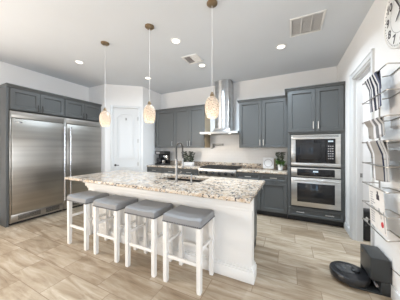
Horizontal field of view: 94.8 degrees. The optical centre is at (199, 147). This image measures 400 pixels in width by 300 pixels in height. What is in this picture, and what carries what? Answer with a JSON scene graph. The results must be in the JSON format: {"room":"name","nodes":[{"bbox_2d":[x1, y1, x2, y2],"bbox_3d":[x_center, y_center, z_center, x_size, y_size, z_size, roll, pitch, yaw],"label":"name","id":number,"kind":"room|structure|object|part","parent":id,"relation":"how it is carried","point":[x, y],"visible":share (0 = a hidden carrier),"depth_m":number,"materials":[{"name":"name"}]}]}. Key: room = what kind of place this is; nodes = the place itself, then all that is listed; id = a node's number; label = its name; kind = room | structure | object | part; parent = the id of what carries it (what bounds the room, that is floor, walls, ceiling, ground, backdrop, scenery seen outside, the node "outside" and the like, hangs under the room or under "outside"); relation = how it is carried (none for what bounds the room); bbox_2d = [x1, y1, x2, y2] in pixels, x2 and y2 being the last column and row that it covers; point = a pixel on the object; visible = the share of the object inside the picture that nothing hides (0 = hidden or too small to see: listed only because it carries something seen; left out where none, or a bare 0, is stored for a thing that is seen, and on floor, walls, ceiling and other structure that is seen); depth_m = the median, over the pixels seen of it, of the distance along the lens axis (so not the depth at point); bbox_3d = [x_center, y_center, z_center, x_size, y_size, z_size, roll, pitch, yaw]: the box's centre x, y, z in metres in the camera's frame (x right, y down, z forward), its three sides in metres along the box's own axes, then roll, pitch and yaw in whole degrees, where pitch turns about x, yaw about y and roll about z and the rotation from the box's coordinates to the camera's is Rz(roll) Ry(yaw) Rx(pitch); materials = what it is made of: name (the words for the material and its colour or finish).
{"room":"kitchen","nodes":[
{"label":"kitchen","id":0,"kind":"room"},
{"bbox_2d":[0,61,88,101],"bbox_3d":[-4.558,-0.135,2.233,0.150,3.070,9.200,0,0,26],"label":"wall","id":1,"kind":"structure","parent":0,"point":[9,73],"depth_m":4.10,"materials":[{"name":"paint"}]},
{"bbox_2d":[0,83,65,116],"bbox_3d":[-3.413,-0.915,3.749,0.560,0.450,0.943,0,0,26],"label":"upper cabinet","id":2,"kind":"object","parent":1,"relation":"attached to","point":[21,99],"visible":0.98,"depth_m":3.58,"materials":[{"name":"grey paint"}]},
{"bbox_3d":[-3.287,-0.891,3.471,0.022,0.373,0.434,0,0,26],"label":"door","id":3,"kind":"part","parent":2,"relation":"part of","materials":[{"name":"grey paint"}]},
{"bbox_3d":[-3.416,-1.113,3.751,0.555,0.055,0.943,0,0,26],"label":"crown molding","id":4,"kind":"part","parent":2,"relation":"part of","materials":[{"name":"grey paint"}]},
{"bbox_3d":[-3.094,-0.891,3.866,0.022,0.373,0.434,0,0,26],"label":"door","id":5,"kind":"part","parent":2,"relation":"part of","materials":[{"name":"grey paint"}]},
{"bbox_2d":[63,96,101,121],"bbox_3d":[-3.014,-0.915,4.565,0.560,0.450,0.870,0,0,26],"label":"upper cabinet","id":6,"kind":"object","parent":1,"relation":"attached to","point":[74,108],"visible":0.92,"depth_m":4.40,"materials":[{"name":"grey paint"}]},
{"bbox_3d":[-2.896,-0.891,4.269,0.022,0.373,0.422,0,0,26],"label":"door","id":7,"kind":"part","parent":6,"relation":"part of","materials":[{"name":"grey paint"}]},
{"bbox_3d":[-3.016,-1.113,4.566,0.555,0.055,0.870,0,0,26],"label":"crown molding","id":8,"kind":"part","parent":6,"relation":"part of","materials":[{"name":"grey paint"}]},
{"bbox_3d":[-2.708,-0.891,4.654,0.022,0.373,0.422,0,0,26],"label":"door","id":9,"kind":"part","parent":6,"relation":"part of","materials":[{"name":"grey paint"}]},
{"bbox_2d":[89,84,160,171],"bbox_3d":[-2.141,-0.135,5.403,1.400,3.070,1.380,0,0,26],"label":"wall","id":10,"kind":"structure","parent":0,"point":[106,95],"depth_m":4.97,"materials":[{"name":"paint"}]},
{"bbox_2d":[110,105,140,170],"bbox_3d":[-1.973,0.140,4.886,0.755,2.520,0.056,0,0,-13],"label":"door","id":11,"kind":"structure","parent":10,"relation":"in","point":[125,135],"depth_m":4.91,"materials":[{"name":"paint"}]},
{"bbox_2d":[0,0,374,93],"bbox_3d":[-0.225,-1.720,0.222,9.800,0.100,9.400,0,0,26],"label":"ceiling","id":12,"kind":"structure","parent":0,"point":[236,40],"depth_m":2.83,"materials":[{"name":"paint"}]},
{"bbox_2d":[74,60,83,63],"bbox_3d":[-2.346,-1.667,3.577,0.164,0.007,0.164,0,0,26],"label":"recessed light","id":13,"kind":"object","parent":12,"relation":"in","point":[75,61],"visible":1,"depth_m":3.57,"materials":[{"name":"white plastic"}]},
{"bbox_2d":[99,41,110,126],"bbox_3d":[-1.511,-1.009,2.928,0.166,1.322,0.166,0,0,26],"label":"pendant light","id":14,"kind":"object","parent":12,"relation":"hanging from","point":[105,116],"visible":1,"depth_m":2.89,"materials":[{"name":"beige glass"}]},
{"bbox_3d":[-1.511,-0.470,2.928,0.166,0.245,0.166,0,0,26],"label":"lamp shade","id":15,"kind":"part","parent":14,"relation":"part of","materials":[{"name":"beige glass"}]},
{"bbox_2d":[143,23,155,122],"bbox_3d":[-0.694,-1.009,2.528,0.166,1.322,0.166,0,0,26],"label":"pendant light","id":16,"kind":"object","parent":12,"relation":"hanging from","point":[149,117],"visible":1,"depth_m":2.50,"materials":[{"name":"beige glass"}]},
{"bbox_3d":[-0.694,-0.470,2.528,0.166,0.245,0.166,0,0,26],"label":"lamp shade","id":17,"kind":"part","parent":16,"relation":"part of","materials":[{"name":"beige glass"}]},
{"bbox_3d":[-0.694,-1.135,2.528,0.007,1.010,0.006,0,0,26],"label":"cord","id":18,"kind":"part","parent":16,"relation":"part of","materials":[{"name":"white plastic"}]},
{"bbox_2d":[171,38,180,43],"bbox_3d":[-0.377,-1.667,2.868,0.164,0.007,0.164,0,0,26],"label":"recessed light","id":19,"kind":"object","parent":12,"relation":"in","point":[173,40],"visible":1,"depth_m":2.85,"materials":[{"name":"white plastic"}]},
{"bbox_2d":[181,54,202,63],"bbox_3d":[-0.135,-1.664,3.451,0.310,0.012,0.310,0,0,26],"label":"ceiling vent","id":20,"kind":"object","parent":12,"relation":"in","point":[194,58],"visible":1,"depth_m":3.45,"materials":[{"name":"white metal"}]},
{"bbox_3d":[-0.136,-1.664,3.451,0.254,0.008,0.218,0,0,26],"label":"louver panel","id":21,"kind":"part","parent":20,"relation":"part of","materials":[{"name":"white metal"}]},
{"bbox_2d":[205,0,218,118],"bbox_3d":[0.139,-1.009,2.120,0.166,1.322,0.166,0,0,26],"label":"pendant light","id":22,"kind":"object","parent":12,"relation":"hanging from","point":[211,109],"visible":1,"depth_m":2.08,"materials":[{"name":"beige glass"}]},
{"bbox_3d":[0.139,-0.470,2.120,0.166,0.245,0.166,0,0,26],"label":"lamp shade","id":23,"kind":"part","parent":22,"relation":"part of","materials":[{"name":"beige glass"}]},
{"bbox_2d":[276,44,286,49],"bbox_3d":[1.335,-1.667,3.032,0.164,0.007,0.164,0,0,26],"label":"recessed light","id":24,"kind":"object","parent":12,"relation":"in","point":[280,46],"visible":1,"depth_m":3.02,"materials":[{"name":"white plastic"}]},
{"bbox_2d":[290,9,326,37],"bbox_3d":[1.438,-1.664,2.492,0.400,0.012,0.430,0,0,26],"label":"ceiling vent","id":25,"kind":"object","parent":12,"relation":"in","point":[313,22],"visible":1,"depth_m":2.47,"materials":[{"name":"white metal"}]},
{"bbox_3d":[1.439,-1.665,2.494,0.350,0.007,0.372,0,0,26],"label":"louver panel","id":26,"kind":"part","parent":25,"relation":"part of","materials":[{"name":"white metal"}]},
{"bbox_2d":[0,205,391,299],"bbox_3d":[-0.225,1.450,0.222,9.800,0.100,9.400,0,0,26],"label":"floor","id":27,"kind":"structure","parent":0,"point":[292,258],"depth_m":2.14,"materials":[{"name":"tile"}]},
{"bbox_2d":[0,86,8,227],"bbox_3d":[-3.634,0.158,3.362,0.505,2.485,0.042,0,0,26],"label":"refrigerator surround","id":28,"kind":"object","parent":27,"relation":"on","point":[4,91],"visible":1,"depth_m":3.27,"materials":[{"name":"grey paint"}]},
{"bbox_2d":[9,110,65,224],"bbox_3d":[-3.375,0.365,3.762,0.609,2.070,0.895,0,0,26],"label":"refrigerator","id":29,"kind":"object","parent":27,"relation":"on","point":[37,142],"visible":0.99,"depth_m":3.58,"materials":[{"name":"silver metal"}]},
{"bbox_3d":[-3.221,1.280,3.687,0.049,0.140,0.851,0,0,26],"label":"kick plate","id":30,"kind":"part","parent":29,"relation":"part of","materials":[{"name":"metal"}]},
{"bbox_3d":[-2.957,0.335,4.007,0.074,1.610,0.028,0,0,26],"label":"handle","id":31,"kind":"part","parent":29,"relation":"part of","materials":[{"name":"silver metal"}]},
{"bbox_2d":[63,118,100,209],"bbox_3d":[-2.987,0.365,4.554,0.609,2.070,0.865,0,0,26],"label":"refrigerator","id":32,"kind":"object","parent":27,"relation":"on","point":[83,137],"visible":0.43,"depth_m":4.37,"materials":[{"name":"silver metal"}]},
{"bbox_3d":[-2.904,0.335,4.115,0.074,1.610,0.028,0,0,26],"label":"handle","id":33,"kind":"part","parent":32,"relation":"part of","materials":[{"name":"silver metal"}]},
{"bbox_2d":[67,190,108,250],"bbox_3d":[-1.671,1.041,2.754,0.458,0.718,0.379,0,0,26],"label":"bar stool","id":34,"kind":"object","parent":27,"relation":"on","point":[86,198],"visible":0.85,"depth_m":2.68,"materials":[{"name":"white wood"}]},
{"bbox_3d":[-1.915,1.085,2.703,0.047,0.631,0.047,0,0,26],"label":"leg","id":35,"kind":"part","parent":34,"relation":"part of","materials":[{"name":"white paint"}]},
{"bbox_3d":[-1.561,1.085,2.530,0.047,0.631,0.047,0,0,26],"label":"leg","id":36,"kind":"part","parent":34,"relation":"part of","materials":[{"name":"white paint"}]},
{"bbox_3d":[-1.671,0.725,2.754,0.449,0.086,0.368,0,0,26],"label":"seat","id":37,"kind":"part","parent":34,"relation":"part of","materials":[{"name":"grey leather"}]},
{"bbox_3d":[-1.780,1.085,2.978,0.047,0.631,0.047,0,0,26],"label":"leg","id":38,"kind":"part","parent":34,"relation":"part of","materials":[{"name":"white paint"}]},
{"bbox_3d":[-1.427,1.085,2.805,0.047,0.631,0.047,0,0,26],"label":"leg","id":39,"kind":"part","parent":34,"relation":"part of","materials":[{"name":"white paint"}]},
{"bbox_2d":[93,194,137,262],"bbox_3d":[-1.133,1.041,2.490,0.458,0.718,0.379,0,0,26],"label":"bar stool","id":40,"kind":"object","parent":27,"relation":"on","point":[115,203],"visible":0.86,"depth_m":2.41,"materials":[{"name":"white paint"}]},
{"bbox_3d":[-1.377,1.085,2.440,0.047,0.631,0.047,0,0,26],"label":"leg","id":41,"kind":"part","parent":40,"relation":"part of","materials":[{"name":"white paint"}]},
{"bbox_3d":[-1.133,0.725,2.490,0.449,0.086,0.368,0,0,26],"label":"seat","id":42,"kind":"part","parent":40,"relation":"part of","materials":[{"name":"grey leather"}]},
{"bbox_3d":[-1.023,1.085,2.266,0.047,0.631,0.047,0,0,26],"label":"leg","id":43,"kind":"part","parent":40,"relation":"part of","materials":[{"name":"white paint"}]},
{"bbox_3d":[-0.889,1.085,2.541,0.047,0.631,0.047,0,0,26],"label":"leg","id":44,"kind":"part","parent":40,"relation":"part of","materials":[{"name":"white paint"}]},
{"bbox_2d":[124,199,172,277],"bbox_3d":[-0.612,1.041,2.235,0.458,0.718,0.379,0,0,26],"label":"bar stool","id":45,"kind":"object","parent":27,"relation":"on","point":[147,209],"visible":0.89,"depth_m":2.16,"materials":[{"name":"white paint"}]},
{"bbox_3d":[-0.856,1.085,2.184,0.047,0.631,0.047,0,0,26],"label":"leg","id":46,"kind":"part","parent":45,"relation":"part of","materials":[{"name":"white paint"}]},
{"bbox_3d":[-0.722,1.085,2.459,0.047,0.631,0.047,0,0,26],"label":"leg","id":47,"kind":"part","parent":45,"relation":"part of","materials":[{"name":"white paint"}]},
{"bbox_3d":[-0.612,0.725,2.235,0.449,0.086,0.368,0,0,26],"label":"seat","id":48,"kind":"part","parent":45,"relation":"part of","materials":[{"name":"grey leather"}]},
{"bbox_3d":[-0.502,1.085,2.011,0.047,0.631,0.047,0,0,26],"label":"leg","id":49,"kind":"part","parent":45,"relation":"part of","materials":[{"name":"white paint"}]},
{"bbox_3d":[-0.368,1.085,2.286,0.047,0.631,0.047,0,0,26],"label":"leg","id":50,"kind":"part","parent":45,"relation":"part of","materials":[{"name":"white paint"}]},
{"bbox_2d":[147,167,162,172],"bbox_3d":[-1.112,0.960,5.295,0.536,0.880,0.664,0,0,26],"label":"base cabinet","id":51,"kind":"object","parent":27,"relation":"on","point":[149,169],"visible":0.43,"depth_m":5.02,"materials":[{"name":"grey paint"}]},
{"bbox_2d":[83,182,256,284],"bbox_3d":[-0.502,0.961,2.888,2.778,0.879,0.955,0,0,26],"label":"kitchen island","id":52,"kind":"object","parent":27,"relation":"on","point":[235,223],"visible":0.46,"depth_m":2.08,"materials":[{"name":"white paint"}]},
{"bbox_2d":[65,170,264,203],"bbox_3d":[-0.634,0.500,2.877,3.000,0.040,1.120,0,0,26],"label":"island countertop","id":53,"kind":"structure","parent":52,"relation":"on","point":[221,188],"depth_m":2.49,"materials":[{"name":"stone"}]},
{"bbox_2d":[174,142,183,181],"bbox_3d":[-0.271,0.194,2.679,0.123,0.572,0.220,0,0,26],"label":"faucet","id":54,"kind":"object","parent":53,"relation":"on","point":[178,143],"visible":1,"depth_m":2.61,"materials":[{"name":"silver metal"}]},
{"bbox_2d":[167,178,203,181],"bbox_3d":[-0.261,0.632,2.900,0.764,0.221,0.404,0,0,26],"label":"sink","id":55,"kind":"object","parent":53,"relation":"in","point":[179,179],"visible":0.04,"depth_m":3.11,"materials":[{"name":"grey metal"}]},
{"bbox_3d":[-0.702,0.593,2.488,2.770,0.144,0.060,0,0,26],"label":"molding","id":56,"kind":"part","parent":52,"relation":"part of","materials":[{"name":"white paint"}]},
{"bbox_3d":[-0.644,1.325,2.561,2.746,0.150,0.178,0,0,26],"label":"baseboard","id":57,"kind":"part","parent":52,"relation":"part of","materials":[{"name":"white paint"}]},
{"bbox_2d":[163,168,179,173],"bbox_3d":[-0.628,0.960,5.058,0.538,0.880,0.664,0,0,26],"label":"base cabinet","id":58,"kind":"object","parent":27,"relation":"on","point":[165,170],"visible":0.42,"depth_m":4.79,"materials":[{"name":"grey paint"}]},
{"bbox_2d":[162,205,214,295],"bbox_3d":[-0.116,1.041,1.992,0.458,0.718,0.379,0,0,26],"label":"bar stool","id":59,"kind":"object","parent":27,"relation":"on","point":[181,215],"visible":1,"depth_m":1.92,"materials":[{"name":"white paint"}]},
{"bbox_3d":[-0.360,1.085,1.941,0.047,0.631,0.047,0,0,26],"label":"leg","id":60,"kind":"part","parent":59,"relation":"part of","materials":[{"name":"white paint"}]},
{"bbox_3d":[-0.225,1.085,2.216,0.047,0.631,0.047,0,0,26],"label":"leg","id":61,"kind":"part","parent":59,"relation":"part of","materials":[{"name":"white paint"}]},
{"bbox_3d":[-0.116,0.725,1.992,0.449,0.086,0.368,0,0,26],"label":"seat","id":62,"kind":"part","parent":59,"relation":"part of","materials":[{"name":"grey leather"}]},
{"bbox_3d":[-0.116,0.758,1.992,0.458,0.013,0.379,0,0,26],"label":"nailhead trim","id":63,"kind":"part","parent":59,"relation":"part of","materials":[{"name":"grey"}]},
{"bbox_3d":[-0.006,1.085,1.768,0.047,0.631,0.047,0,0,26],"label":"leg","id":64,"kind":"part","parent":59,"relation":"part of","materials":[{"name":"white paint"}]},
{"bbox_3d":[0.129,1.085,2.043,0.047,0.631,0.047,0,0,26],"label":"leg","id":65,"kind":"part","parent":59,"relation":"part of","materials":[{"name":"white paint"}]},
{"bbox_2d":[180,169,198,175],"bbox_3d":[-0.139,0.960,4.819,0.546,0.880,0.664,0,0,26],"label":"base cabinet","id":66,"kind":"object","parent":27,"relation":"on","point":[184,171],"visible":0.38,"depth_m":4.55,"materials":[{"name":"grey paint"}]},
{"bbox_2d":[147,160,208,169],"bbox_3d":[-0.622,0.447,5.061,1.626,0.145,0.632,0,0,26],"label":"countertop","id":67,"kind":"structure","parent":66,"relation":"on","point":[197,164],"depth_m":5.05,"materials":[{"name":"stone"}]},
{"bbox_2d":[155,151,169,164],"bbox_3d":[-1.093,0.286,5.338,0.340,0.385,0.316,0,0,26],"label":"coffee maker","id":68,"kind":"object","parent":67,"relation":"on","point":[164,156],"visible":0.98,"depth_m":5.29,"materials":[{"name":"black plastic"}]},
{"bbox_3d":[-1.048,0.311,5.430,0.340,0.265,0.110,0,0,26],"label":"water tank","id":69,"kind":"part","parent":68,"relation":"part of","materials":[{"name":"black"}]},
{"bbox_2d":[181,151,194,165],"bbox_3d":[-0.330,0.279,5.018,0.428,0.400,0.260,0,0,36],"label":"planter","id":70,"kind":"object","parent":67,"relation":"on","point":[186,163],"visible":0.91,"depth_m":4.96,"materials":[{"name":"white"}]},
{"bbox_2d":[198,165,241,177],"bbox_3d":[0.489,0.923,4.442,0.906,0.953,0.672,0,0,26],"label":"range","id":71,"kind":"object","parent":27,"relation":"on","point":[224,171],"visible":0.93,"depth_m":4.23,"materials":[{"name":"metal"}]},
{"bbox_3d":[0.375,0.564,4.209,0.906,0.163,0.050,0,0,26],"label":"control panel","id":72,"kind":"part","parent":71,"relation":"part of","materials":[{"name":"metal"}]},
{"bbox_2d":[237,172,260,213],"bbox_3d":[1.154,0.960,4.185,0.506,0.880,0.664,0,0,26],"label":"base cabinet","id":73,"kind":"object","parent":27,"relation":"on","point":[240,175],"visible":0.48,"depth_m":3.88,"materials":[{"name":"grey paint"}]},
{"bbox_3d":[1.028,0.606,3.927,0.498,0.148,0.022,0,0,26],"label":"drawer","id":74,"kind":"part","parent":73,"relation":"part of","materials":[{"name":"grey paint"}]},
{"bbox_3d":[1.028,0.987,3.927,0.498,0.597,0.022,0,0,26],"label":"door","id":75,"kind":"part","parent":73,"relation":"part of","materials":[{"name":"grey paint"}]},
{"bbox_2d":[261,173,286,217],"bbox_3d":[1.607,0.960,3.964,0.498,0.880,0.664,0,0,26],"label":"base cabinet","id":76,"kind":"object","parent":27,"relation":"on","point":[274,189],"visible":0.8,"depth_m":3.70,"materials":[{"name":"grey paint"}]},
{"bbox_2d":[236,163,286,174],"bbox_3d":[1.382,0.447,4.079,1.008,0.145,0.632,0,0,26],"label":"countertop","id":77,"kind":"structure","parent":76,"relation":"on","point":[247,167],"depth_m":4.11,"materials":[{"name":"stone"}]},
{"bbox_2d":[263,157,273,168],"bbox_3d":[1.558,0.348,4.192,0.230,0.262,0.100,0,0,26],"label":"decorative tile","id":78,"kind":"structure","parent":77,"relation":"on","point":[268,163],"depth_m":4.17,"materials":[{"name":"white ceramic"}]},
{"bbox_2d":[275,152,284,169],"bbox_3d":[1.749,0.277,4.009,0.228,0.403,0.209,0,0,-17],"label":"potted plant","id":79,"kind":"object","parent":77,"relation":"on","point":[280,163],"visible":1,"depth_m":3.98,"materials":[{"name":"green plant"}]},
{"bbox_3d":[1.480,0.606,3.706,0.490,0.148,0.022,0,0,26],"label":"drawer","id":80,"kind":"part","parent":76,"relation":"part of","materials":[{"name":"grey paint"}]},
{"bbox_2d":[285,81,344,226],"bbox_3d":[2.211,0.126,3.661,0.946,2.548,0.676,0,0,26],"label":"tall cabinet","id":81,"kind":"object","parent":27,"relation":"on","point":[313,109],"visible":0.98,"depth_m":3.37,"materials":[{"name":"grey paint"}]},
{"bbox_3d":[1.921,-0.697,3.478,0.446,0.793,0.020,0,0,26],"label":"door","id":82,"kind":"part","parent":81,"relation":"part of","materials":[{"name":"grey paint"}]},
{"bbox_3d":[2.212,-1.125,3.663,0.946,0.045,0.670,0,0,26],"label":"crown molding","id":83,"kind":"part","parent":81,"relation":"part of","materials":[{"name":"grey paint"}]},
{"bbox_2d":[291,167,340,211],"bbox_3d":[2.198,0.740,3.566,0.775,0.740,0.578,0,0,26],"label":"wall oven","id":84,"kind":"object","parent":81,"relation":"in","point":[318,188],"visible":1,"depth_m":3.35,"materials":[{"name":"silver metal"}]},
{"bbox_3d":[2.109,0.456,3.383,0.775,0.172,0.023,0,0,26],"label":"control panel","id":85,"kind":"part","parent":84,"relation":"part of","materials":[{"name":"metal"}]},
{"bbox_3d":[2.110,0.456,3.368,0.590,0.132,0.003,0,0,26],"label":"display glass","id":86,"kind":"part","parent":84,"relation":"part of","materials":[{"name":"black"}]},
{"bbox_3d":[2.085,0.599,3.335,0.715,0.026,0.064,0,0,26],"label":"handle","id":87,"kind":"part","parent":84,"relation":"part of","materials":[{"name":"metal"}]},
{"bbox_2d":[291,134,340,166],"bbox_3d":[2.195,0.045,3.559,0.775,0.585,0.432,0,0,26],"label":"microwave","id":88,"kind":"object","parent":81,"relation":"in","point":[319,150],"visible":1,"depth_m":3.36,"materials":[{"name":"metal"}]},
{"bbox_3d":[2.041,0.058,3.406,0.477,0.434,0.018,0,0,26],"label":"door","id":89,"kind":"part","parent":88,"relation":"part of","materials":[{"name":"black glass"}]},
{"bbox_3d":[2.321,0.058,3.270,0.138,0.434,0.016,0,0,26],"label":"control panel","id":90,"kind":"part","parent":88,"relation":"part of","materials":[{"name":"black"}]},
{"bbox_3d":[2.105,1.206,3.387,0.856,0.157,0.020,0,0,26],"label":"drawer","id":91,"kind":"part","parent":81,"relation":"part of","materials":[{"name":"grey paint"}]},
{"bbox_3d":[2.307,-0.697,3.288,0.406,0.793,0.020,0,0,26],"label":"door","id":92,"kind":"part","parent":81,"relation":"part of","materials":[{"name":"grey paint"}]},
{"bbox_2d":[363,208,370,240],"bbox_3d":[2.606,1.169,2.797,0.220,0.459,0.164,0,0,26],"label":"bag","id":93,"kind":"object","parent":27,"relation":"on","point":[366,211],"visible":0.22,"depth_m":2.76,"materials":[{"name":"black"}]},
{"bbox_2d":[349,244,399,297],"bbox_3d":[1.656,1.230,1.805,0.317,0.340,0.550,0,0,26],"label":"dock","id":94,"kind":"object","parent":27,"relation":"on","point":[373,260],"visible":0.91,"depth_m":1.77,"materials":[{"name":"dark grey plastic"}]},
{"bbox_2d":[329,261,370,287],"bbox_3d":[1.594,1.331,1.970,0.344,0.101,0.344,0,0,26],"label":"robot vacuum","id":95,"kind":"object","parent":94,"relation":"on","point":[348,273],"visible":0.99,"depth_m":1.91,"materials":[{"name":"black plastic"}]},
{"bbox_3d":[1.585,1.301,1.996,0.180,0.007,0.180,0,0,26],"label":"lid","id":96,"kind":"part","parent":95,"relation":"part of","materials":[{"name":"grey plastic"}]},
{"bbox_3d":[1.709,1.391,1.919,0.312,0.018,0.300,0,0,26],"label":"plate","id":97,"kind":"part","parent":94,"relation":"part of","materials":[{"name":"grey plastic"}]},
{"bbox_2d":[161,66,336,130],"bbox_3d":[0.162,-0.135,5.127,6.180,3.070,0.150,0,0,26],"label":"wall","id":98,"kind":"structure","parent":0,"point":[274,85],"depth_m":4.48,"materials":[{"name":"paint"}]},
{"bbox_2d":[155,108,173,147],"bbox_3d":[-0.944,-0.555,5.358,0.650,1.090,0.404,0,0,26],"label":"upper cabinet","id":99,"kind":"object","parent":98,"relation":"attached to","point":[164,119],"visible":0.87,"depth_m":5.21,"materials":[{"name":"grey paint"}]},
{"bbox_3d":[-0.942,-1.075,5.363,0.650,0.050,0.393,0,0,26],"label":"crown molding","id":100,"kind":"part","parent":99,"relation":"part of","materials":[{"name":"grey paint"}]},
{"bbox_2d":[173,104,209,147],"bbox_3d":[-0.213,-0.555,5.000,0.975,1.090,0.404,0,0,26],"label":"upper cabinet","id":101,"kind":"object","parent":98,"relation":"attached to","point":[189,121],"visible":0.91,"depth_m":4.83,"materials":[{"name":"grey paint"}]},
{"bbox_3d":[-0.504,-0.530,4.967,0.472,1.034,0.022,0,0,26],"label":"door","id":102,"kind":"part","parent":101,"relation":"part of","materials":[{"name":"grey paint"}]},
{"bbox_3d":[-0.210,-1.075,5.004,0.975,0.050,0.393,0,0,26],"label":"crown molding","id":103,"kind":"part","parent":101,"relation":"part of","materials":[{"name":"grey paint"}]},
{"bbox_3d":[-0.086,-0.530,4.763,0.442,1.034,0.022,0,0,26],"label":"door","id":104,"kind":"part","parent":101,"relation":"part of","materials":[{"name":"grey paint"}]},
{"bbox_3d":[0.201,-0.530,4.830,0.006,1.040,0.344,0,0,26],"label":"panel","id":105,"kind":"part","parent":101,"relation":"part of","materials":[{"name":"beige wood"}]},
{"bbox_2d":[200,79,239,134],"bbox_3d":[0.542,-1.000,4.525,0.930,1.339,0.570,0,0,26],"label":"range hood","id":106,"kind":"object","parent":98,"relation":"attached to","point":[223,88],"visible":0.98,"depth_m":4.48,"materials":[{"name":"metal"}]},
{"bbox_2d":[161,130,286,164],"bbox_3d":[0.385,0.025,4.927,3.553,0.950,0.012,0,0,26],"label":"backsplash","id":107,"kind":"structure","parent":98,"relation":"attached to","point":[230,152],"depth_m":4.75,"materials":[{"name":"white tile"}]},
{"bbox_2d":[209,162,242,167],"bbox_3d":[0.652,0.436,4.775,0.900,0.124,0.024,0,0,26],"label":"strip","id":108,"kind":"object","parent":107,"relation":"attached to","point":[210,163],"visible":0.62,"depth_m":4.75,"materials":[{"name":"stone"}]},
{"bbox_2d":[237,95,286,147],"bbox_3d":[1.412,-0.555,4.204,1.057,1.090,0.404,0,0,26],"label":"upper cabinet","id":109,"kind":"object","parent":98,"relation":"attached to","point":[262,121],"visible":0.91,"depth_m":4.03,"materials":[{"name":"grey paint"}]},
{"bbox_3d":[1.136,-0.530,4.164,0.498,1.034,0.022,0,0,26],"label":"door","id":110,"kind":"part","parent":109,"relation":"part of","materials":[{"name":"grey paint"}]},
{"bbox_3d":[1.414,-1.075,4.208,1.057,0.050,0.393,0,0,26],"label":"crown molding","id":111,"kind":"part","parent":109,"relation":"part of","materials":[{"name":"grey paint"}]},
{"bbox_3d":[1.590,-0.530,3.941,0.498,1.034,0.022,0,0,26],"label":"door","id":112,"kind":"part","parent":109,"relation":"part of","materials":[{"name":"grey paint"}]},
{"bbox_2d":[363,71,370,208],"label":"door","id":113,"kind":"structure","parent":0,"point":[366,107],"depth_m":3.36,"materials":[{"name":"paint"}]},
{"bbox_2d":[337,0,399,294],"bbox_3d":[2.168,-0.135,2.334,0.120,3.070,3.100,0,0,26],"label":"wall","id":114,"kind":"structure","parent":0,"point":[370,34],"depth_m":1.85,"materials":[{"name":"paint"}]},
{"bbox_2d":[349,48,374,245],"bbox_3d":[2.220,0.133,2.465,0.142,2.535,0.890,0,0,26],"label":"door frame","id":115,"kind":"structure","parent":114,"relation":"attached to","point":[367,64],"depth_m":2.77,"materials":[{"name":"paint"}]},
{"bbox_2d":[344,221,399,299],"bbox_3d":[1.975,1.340,2.095,0.015,0.120,2.500,0,0,26],"label":"baseboard","id":116,"kind":"structure","parent":114,"relation":"attached to","point":[395,295],"depth_m":1.69,"materials":[{"name":"paint"}]},
{"bbox_2d":[362,62,399,241],"bbox_3d":[1.730,0.037,1.748,0.148,1.575,0.571,0,0,26],"label":"wall rack","id":117,"kind":"object","parent":114,"relation":"attached to","point":[388,141],"visible":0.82,"depth_m":1.65,"materials":[{"name":"silver metal"}]},
{"bbox_2d":[364,71,381,112],"bbox_3d":[1.691,-0.534,1.800,0.038,0.355,0.340,0,0,26],"label":"hand towel","id":118,"kind":"object","parent":117,"relation":"hanging from","point":[373,83],"visible":0.97,"depth_m":1.77,"materials":[{"name":"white fabric"}]},
{"bbox_2d":[369,185,376,226],"bbox_3d":[1.731,0.570,1.841,0.007,0.380,0.210,0,0,26],"label":"newspaper","id":119,"kind":"object","parent":117,"relation":"hanging from","point":[373,219],"visible":0.93,"depth_m":1.84,"materials":[{"name":"white paper"}]},
{"bbox_2d":[364,116,384,138],"bbox_3d":[1.682,-0.184,1.782,0.038,0.195,0.400,0,0,26],"label":"hand towel","id":120,"kind":"object","parent":117,"relation":"hanging from","point":[376,127],"visible":0.99,"depth_m":1.74,"materials":[{"name":"grey fabric"}]},
{"bbox_2d":[366,140,389,181],"bbox_3d":[1.645,0.117,1.705,0.038,0.373,0.450,0,0,26],"label":"hand towel","id":121,"kind":"object","parent":117,"relation":"hanging from","point":[379,151],"visible":0.96,"depth_m":1.67,"materials":[{"name":"beige fabric"}]},
{"bbox_2d":[374,186,386,236],"bbox_3d":[1.650,0.565,1.686,0.007,0.390,0.260,0,0,26],"label":"magazine","id":122,"kind":"object","parent":117,"relation":"on","point":[379,196],"visible":1,"depth_m":1.67,"materials":[{"name":"white paper"}]},
{"bbox_2d":[384,0,399,48],"bbox_3d":[1.691,-1.178,1.538,0.035,0.636,0.636,0,0,26],"label":"wall clock","id":123,"kind":"object","parent":114,"relation":"attached to","point":[392,13],"visible":1,"depth_m":1.68,"materials":[{"name":"white"}]}
]}

